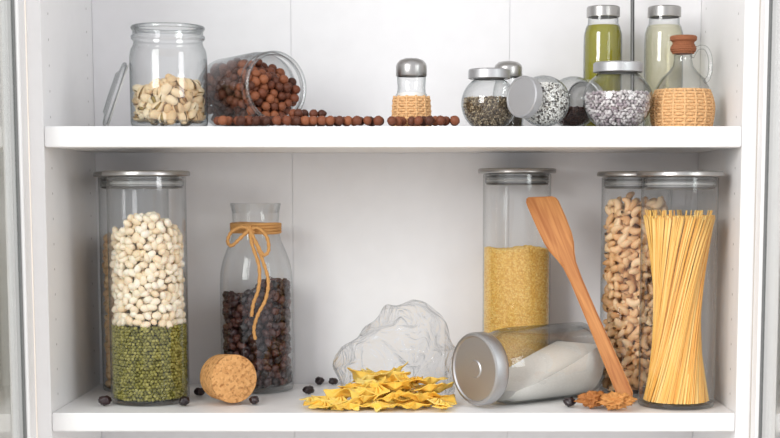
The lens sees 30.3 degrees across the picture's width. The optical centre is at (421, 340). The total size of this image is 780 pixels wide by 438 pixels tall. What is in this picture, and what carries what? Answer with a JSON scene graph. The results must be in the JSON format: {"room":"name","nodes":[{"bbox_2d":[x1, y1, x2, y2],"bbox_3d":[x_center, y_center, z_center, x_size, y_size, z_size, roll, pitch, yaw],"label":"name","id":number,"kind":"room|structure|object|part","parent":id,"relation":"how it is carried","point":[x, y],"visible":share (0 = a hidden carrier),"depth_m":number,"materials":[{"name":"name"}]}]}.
{"room":"kitchen pantry","nodes":[
{"label":"kitchen pantry","id":0,"kind":"room"},
{"bbox_2d":[0,0,760,437],"bbox_3d":[-0.035,0.006,2.149,4.400,2.700,0.088,0,6,0],"label":"doors","id":1,"kind":"structure","parent":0,"point":[6,399],"depth_m":2.10,"materials":[{"name":"paint"}]},
{"bbox_2d":[1,0,768,437],"bbox_3d":[-0.035,-0.115,1.915,0.941,1.110,0.351,0,6,0],"label":"display cabinet","id":2,"kind":"object","parent":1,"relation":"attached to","point":[371,218],"depth_m":2.05,"materials":[{"name":"white paint"}]},
{"bbox_2d":[7,0,26,437],"bbox_3d":[-0.487,-0.097,1.741,0.008,0.997,0.002,-1,6,-7],"label":"gasket","id":3,"kind":"object","parent":2,"relation":"attached to","point":[10,3],"visible":1,"depth_m":1.74,"materials":[{"name":"grey rubber"}]},
{"bbox_3d":[-0.492,-0.099,1.768,0.020,1.110,0.053,-1,6,-7],"label":"hinge stile","id":4,"kind":"part","parent":2,"relation":"part of","materials":[{"name":"white paint"}]},
{"bbox_3d":[-0.476,-0.118,1.944,0.018,1.110,0.292,0,6,0],"label":"panel","id":5,"kind":"part","parent":2,"relation":"part of","materials":[{"name":"white paint"}]},
{"bbox_2d":[98,395,111,405],"bbox_3d":[-0.413,0.078,1.878,0.018,0.014,0.014,0,6,0],"label":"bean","id":6,"kind":"object","parent":2,"relation":"on","point":[103,400],"visible":1,"depth_m":1.87,"materials":[{"name":"black food"}]},
{"bbox_2d":[103,62,128,125],"bbox_3d":[-0.394,-0.317,1.846,0.013,0.086,0.086,18,1,-15],"label":"lid","id":7,"kind":"object","parent":2,"relation":"on","point":[126,66],"depth_m":1.83,"materials":[{"name":"clear glass"}]},
{"bbox_2d":[93,172,168,391],"bbox_3d":[-0.401,-0.084,2.020,0.109,0.305,0.109,-5,8,-42],"label":"glass canister","id":8,"kind":"object","parent":2,"relation":"on","point":[109,300],"visible":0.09,"depth_m":2.00,"materials":[{"name":"glass"}]},
{"bbox_3d":[-0.401,-0.232,2.005,0.109,0.007,0.109,0,6,0],"label":"steel lid","id":9,"kind":"part","parent":8,"relation":"part of","materials":[{"name":"silver metal"}]},
{"bbox_2d":[102,170,189,406],"bbox_3d":[-0.360,-0.071,1.903,0.114,0.305,0.114,-2,6,-17],"label":"glass canister","id":10,"kind":"object","parent":2,"relation":"on","point":[149,334],"visible":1,"depth_m":1.87,"materials":[{"name":"clear glass"}]},
{"bbox_3d":[-0.360,-0.220,1.887,0.114,0.007,0.114,0,6,0],"label":"steel lid","id":11,"kind":"part","parent":10,"relation":"part of","materials":[{"name":"silver metal"}]},
{"bbox_3d":[-0.360,0.075,1.918,0.100,0.002,0.100,0,6,0],"label":"glass","id":12,"kind":"part","parent":10,"relation":"part of","materials":[{"name":"clear glass"}]},
{"bbox_2d":[129,22,207,125],"bbox_3d":[-0.324,-0.338,1.845,0.098,0.129,0.098,0,6,0],"label":"glass jar","id":13,"kind":"object","parent":2,"relation":"on","point":[169,100],"visible":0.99,"depth_m":1.81,"materials":[{"name":"clear glass"}]},
{"bbox_2d":[179,396,189,405],"bbox_3d":[-0.308,0.078,1.877,0.014,0.013,0.017,0,6,0],"label":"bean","id":14,"kind":"object","parent":2,"relation":"on","point":[184,400],"visible":1,"depth_m":1.87,"materials":[{"name":"black food"}]},
{"bbox_2d":[194,388,204,395],"bbox_3d":[-0.303,0.069,1.968,0.016,0.012,0.014,0,6,0],"label":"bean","id":15,"kind":"object","parent":2,"relation":"on","point":[197,391],"visible":0.95,"depth_m":1.96,"materials":[{"name":"black food"}]},
{"bbox_2d":[200,354,256,402],"bbox_3d":[-0.255,0.048,1.899,0.064,0.064,0.051,-3,7,-30],"label":"cork stopper","id":16,"kind":"object","parent":2,"relation":"on","point":[230,378],"visible":1,"depth_m":1.88,"materials":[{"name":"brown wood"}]},
{"bbox_2d":[199,51,306,125],"bbox_3d":[-0.225,-0.329,1.900,0.097,0.103,0.134,-5,6,-38],"label":"glass storage jar","id":17,"kind":"object","parent":2,"relation":"on","point":[238,87],"visible":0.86,"depth_m":1.87,"materials":[{"name":"clear glass"}]},
{"bbox_2d":[249,396,258,403],"bbox_3d":[-0.219,0.077,1.888,0.013,0.012,0.016,-3,7,-23],"label":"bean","id":18,"kind":"object","parent":2,"relation":"on","point":[253,399],"visible":1,"depth_m":1.88,"materials":[{"name":"black food"}]},
{"bbox_2d":[220,203,293,393],"bbox_3d":[-0.231,-0.061,2.013,0.102,0.260,0.109,0,6,0],"label":"glass bottle","id":19,"kind":"object","parent":2,"relation":"on","point":[256,328],"visible":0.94,"depth_m":1.98,"materials":[{"name":"clear glass"}]},
{"bbox_3d":[-0.231,0.059,2.029,0.096,0.003,0.096,0,6,0],"label":"glass","id":20,"kind":"part","parent":19,"relation":"part of","materials":[{"name":"clear glass"}]},
{"bbox_2d":[302,385,313,393],"bbox_3d":[-0.155,0.067,1.983,0.016,0.013,0.013,-4,7,-30],"label":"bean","id":21,"kind":"object","parent":2,"relation":"on","point":[309,389],"visible":1,"depth_m":1.98,"materials":[{"name":"black food"}]},
{"bbox_2d":[315,377,324,384],"bbox_3d":[-0.147,0.057,2.080,0.013,0.012,0.016,-5,8,-38],"label":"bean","id":22,"kind":"object","parent":2,"relation":"on","point":[318,380],"visible":1,"depth_m":2.08,"materials":[{"name":"black food"}]},
{"bbox_2d":[328,378,337,384],"bbox_3d":[-0.127,0.058,2.079,0.012,0.011,0.014,6,8,44],"label":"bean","id":23,"kind":"object","parent":2,"relation":"on","point":[332,381],"visible":1,"depth_m":2.08,"materials":[{"name":"black food"}]},
{"bbox_2d":[213,109,459,125],"bbox_3d":[-0.106,-0.282,1.822,0.308,0.022,0.078,0,6,0],"label":"hazelnut","id":24,"kind":"object","parent":2,"relation":"on","point":[299,117],"visible":0.98,"depth_m":1.79,"materials":[{"name":"brown food"}]},
{"bbox_2d":[299,362,456,411],"bbox_3d":[-0.057,0.057,1.909,0.211,0.046,0.191,0,6,0],"label":"pasta","id":25,"kind":"object","parent":2,"relation":"on","point":[382,389],"visible":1,"depth_m":1.87,"materials":[{"name":"yellow food"}]},
{"bbox_2d":[44,126,741,152],"bbox_3d":[-0.035,-0.268,1.923,0.864,0.026,0.278,0,6,0],"label":"shelf","id":26,"kind":"object","parent":2,"relation":"attached to","point":[57,139],"depth_m":1.78,"materials":[{"name":"white paint"}]},
{"bbox_2d":[52,384,734,430],"bbox_3d":[-0.035,0.088,1.960,0.864,0.024,0.278,0,6,0],"label":"shelf","id":27,"kind":"object","parent":2,"relation":"attached to","point":[78,409],"depth_m":1.82,"materials":[{"name":"white paint"}]},
{"bbox_2d":[334,301,454,394],"bbox_3d":[-0.034,0.008,1.947,0.170,0.136,0.159,0,6,0],"label":"plastic bag","id":28,"kind":"object","parent":2,"relation":"on","point":[335,370],"visible":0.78,"depth_m":1.93,"materials":[{"name":"clear plastic"}]},
{"bbox_2d":[391,58,431,125],"bbox_3d":[-0.013,-0.319,1.852,0.053,0.089,0.053,0,6,0],"label":"shaker","id":29,"kind":"object","parent":2,"relation":"on","point":[404,104],"visible":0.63,"depth_m":1.83,"materials":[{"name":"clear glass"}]},
{"bbox_2d":[461,68,513,125],"bbox_3d":[0.088,-0.315,1.875,0.073,0.077,0.073,0,6,0],"label":"spice jar","id":30,"kind":"object","parent":2,"relation":"on","point":[490,110],"visible":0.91,"depth_m":1.85,"materials":[{"name":"clear glass"}]},
{"bbox_3d":[0.088,-0.347,1.872,0.054,0.012,0.054,0,6,0],"label":"steel lid","id":31,"kind":"part","parent":30,"relation":"part of","materials":[{"name":"silver metal"}]},
{"bbox_2d":[492,61,521,125],"bbox_3d":[0.119,-0.335,1.972,0.043,0.096,0.043,0,6,0],"label":"pepper shaker","id":32,"kind":"object","parent":2,"relation":"on","point":[515,68],"visible":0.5,"depth_m":1.96,"materials":[{"name":"silver glass"}]},
{"bbox_2d":[478,168,555,366],"bbox_3d":[0.134,-0.087,2.026,0.109,0.310,0.109,5,8,42],"label":"glass canister","id":33,"kind":"object","parent":2,"relation":"on","point":[516,279],"visible":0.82,"depth_m":1.99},
{"bbox_3d":[0.134,-0.237,2.010,0.109,0.007,0.109,0,6,0],"label":"steel lid","id":34,"kind":"part","parent":33,"relation":"part of","materials":[{"name":"silver metal"}]},
{"bbox_2d":[452,322,603,405],"bbox_3d":[0.146,0.030,1.915,0.198,0.101,0.101,-5,8,-38],"label":"jar","id":35,"kind":"object","parent":2,"relation":"on","point":[482,374],"visible":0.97,"depth_m":1.88,"materials":[{"name":"clear glass"}]},
{"bbox_3d":[0.076,0.036,1.861,0.022,0.095,0.095,-5,8,-38],"label":"lid","id":36,"kind":"part","parent":35,"relation":"part of","materials":[{"name":"metal"}]},
{"bbox_2d":[506,75,569,125],"bbox_3d":[0.152,-0.306,1.834,0.078,0.065,0.065,-5,8,-42],"label":"spice jar","id":37,"kind":"object","parent":2,"relation":"on","point":[542,103],"visible":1,"depth_m":1.81,"materials":[{"name":"clear glass"}]},
{"bbox_3d":[0.130,-0.307,1.814,0.012,0.052,0.052,2,3,-43],"label":"steel lid","id":38,"kind":"part","parent":37,"relation":"part of","materials":[{"name":"silver metal"}]},
{"bbox_2d":[563,397,575,406],"bbox_3d":[0.192,0.079,1.868,0.017,0.013,0.014,5,8,37],"label":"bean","id":39,"kind":"object","parent":2,"relation":"on","point":[569,401],"visible":1,"depth_m":1.86,"materials":[{"name":"black food"}]},
{"bbox_2d":[556,76,601,125],"bbox_3d":[0.206,-0.318,1.924,0.069,0.069,0.080,4,7,34],"label":"spice jar","id":40,"kind":"object","parent":2,"relation":"on","point":[576,115],"visible":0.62,"depth_m":1.93,"materials":[{"name":"clear glass"}]},
{"bbox_3d":[0.223,-0.327,1.948,0.052,0.052,0.012,4,17,34],"label":"steel lid","id":41,"kind":"part","parent":40,"relation":"part of","materials":[{"name":"silver metal"}]},
{"bbox_2d":[526,196,632,395],"bbox_3d":[0.214,-0.059,1.929,0.163,0.269,0.026,4,7,36],"label":"wooden spatula","id":42,"kind":"object","parent":2,"relation":"on","point":[549,218],"visible":0.84,"depth_m":1.93,"materials":[{"name":"brown wood"}]},
{"bbox_2d":[574,390,605,408],"bbox_3d":[0.222,0.075,1.857,0.050,0.024,0.034,0,6,0],"label":"walnut piece","id":43,"kind":"object","parent":2,"relation":"on","point":[589,399],"visible":0.88,"depth_m":1.85,"materials":[{"name":"brown food"}]},
{"bbox_2d":[583,5,621,125],"bbox_3d":[0.249,-0.372,1.977,0.053,0.170,0.053,0,6,0],"label":"olive oil bottle","id":44,"kind":"object","parent":2,"relation":"on","point":[602,41],"visible":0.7,"depth_m":1.95,"materials":[{"name":"clear glass"}]},
{"bbox_3d":[0.249,-0.366,1.978,0.053,0.157,0.053,0,6,0],"label":"glass","id":45,"kind":"part","parent":44,"relation":"part of","materials":[{"name":"clear glass"}]},
{"bbox_3d":[0.249,-0.450,1.969,0.045,0.014,0.045,0,6,0],"label":"steel lid","id":46,"kind":"part","parent":44,"relation":"part of","materials":[{"name":"silver metal"}]},
{"bbox_2d":[596,391,637,409],"bbox_3d":[0.247,0.076,1.838,0.053,0.025,0.036,5,8,39],"label":"walnut piece","id":47,"kind":"object","parent":2,"relation":"on","point":[612,400],"visible":1,"depth_m":1.83,"materials":[{"name":"brown food"}]},
{"bbox_2d":[583,61,652,125],"bbox_3d":[0.252,-0.315,1.847,0.090,0.083,0.090,0,6,0],"label":"spice jar","id":48,"kind":"object","parent":2,"relation":"on","point":[624,107],"visible":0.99,"depth_m":1.82,"materials":[{"name":"clear glass"}]},
{"bbox_3d":[0.252,-0.350,1.843,0.063,0.012,0.063,0,6,0],"label":"steel lid","id":49,"kind":"part","parent":48,"relation":"part of","materials":[{"name":"silver metal"}]},
{"bbox_2d":[630,0,633,125],"bbox_3d":[0.290,-0.398,1.980,0.022,0.219,0.024,0,6,0],"label":"rod","id":50,"kind":"object","parent":2,"relation":"on","point":[632,1],"visible":0.49,"depth_m":1.98,"materials":[{"name":"metal"}]},
{"bbox_2d":[597,171,672,396],"bbox_3d":[0.295,-0.080,1.982,0.109,0.305,0.109,5,8,42],"label":"glass canister","id":51,"kind":"object","parent":2,"relation":"on","point":[627,274],"visible":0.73,"depth_m":1.95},
{"bbox_3d":[0.295,-0.228,1.967,0.109,0.007,0.109,0,6,0],"label":"steel lid","id":52,"kind":"part","parent":51,"relation":"part of","materials":[{"name":"silver metal"}]},
{"bbox_3d":[0.295,0.066,1.998,0.093,0.002,0.093,0,6,0],"label":"glass","id":53,"kind":"part","parent":51,"relation":"part of","materials":[{"name":"clear glass"}]},
{"bbox_2d":[643,5,682,123],"bbox_3d":[0.333,-0.372,1.977,0.053,0.170,0.053,0,6,0],"label":"olive oil bottle","id":54,"kind":"object","parent":2,"relation":"on","point":[656,11],"visible":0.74,"depth_m":1.95,"materials":[{"name":"clear glass"}]},
{"bbox_3d":[0.333,-0.450,1.969,0.045,0.014,0.045,0,6,0],"label":"steel lid","id":55,"kind":"part","parent":54,"relation":"part of","materials":[{"name":"silver metal"}]},
{"bbox_2d":[636,171,723,410],"bbox_3d":[0.333,-0.067,1.867,0.112,0.304,0.112,-3,7,-27],"label":"glass canister","id":56,"kind":"object","parent":2,"relation":"on","point":[679,245],"visible":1,"depth_m":1.84,"materials":[{"name":"clear glass"}]},
{"bbox_3d":[0.333,0.079,1.883,0.095,0.002,0.095,0,6,0],"label":"glass","id":57,"kind":"part","parent":56,"relation":"part of","materials":[{"name":"clear glass"}]},
{"bbox_3d":[0.333,-0.215,1.852,0.112,0.007,0.112,0,6,0],"label":"steel lid","id":58,"kind":"part","parent":56,"relation":"part of","materials":[{"name":"silver metal"}]},
{"bbox_2d":[649,35,714,125],"bbox_3d":[0.339,-0.335,1.867,0.084,0.119,0.085,0,6,-4],"label":"oil bottle","id":59,"kind":"object","parent":2,"relation":"on","point":[670,106],"visible":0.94,"depth_m":1.84,"materials":[{"name":"wicker"}]},
{"bbox_3d":[0.406,-0.118,1.944,0.018,1.110,0.292,0,6,0],"label":"panel","id":60,"kind":"part","parent":2,"relation":"part of","materials":[{"name":"white paint"}]},
{"bbox_3d":[0.422,-0.099,1.768,0.020,1.110,0.053,1,6,7],"label":"hinge stile","id":61,"kind":"part","parent":2,"relation":"part of","materials":[{"name":"white paint"}]},
{"bbox_2d":[758,0,770,437],"bbox_3d":[0.417,-0.097,1.741,0.008,0.997,0.002,1,6,6],"label":"gasket","id":62,"kind":"object","parent":2,"relation":"attached to","point":[769,0],"visible":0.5,"depth_m":1.74,"materials":[{"name":"grey rubber"}]},
{"label":"rail","id":63,"kind":"object","parent":2,"relation":"attached to","visible":0},
{"bbox_2d":[760,0,779,437],"bbox_3d":[0.398,-0.080,1.585,0.004,0.997,0.313,1,6,7],"label":"door","id":64,"kind":"structure","parent":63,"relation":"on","point":[770,388],"depth_m":1.67,"materials":[{"name":"white wood"}]}
]}

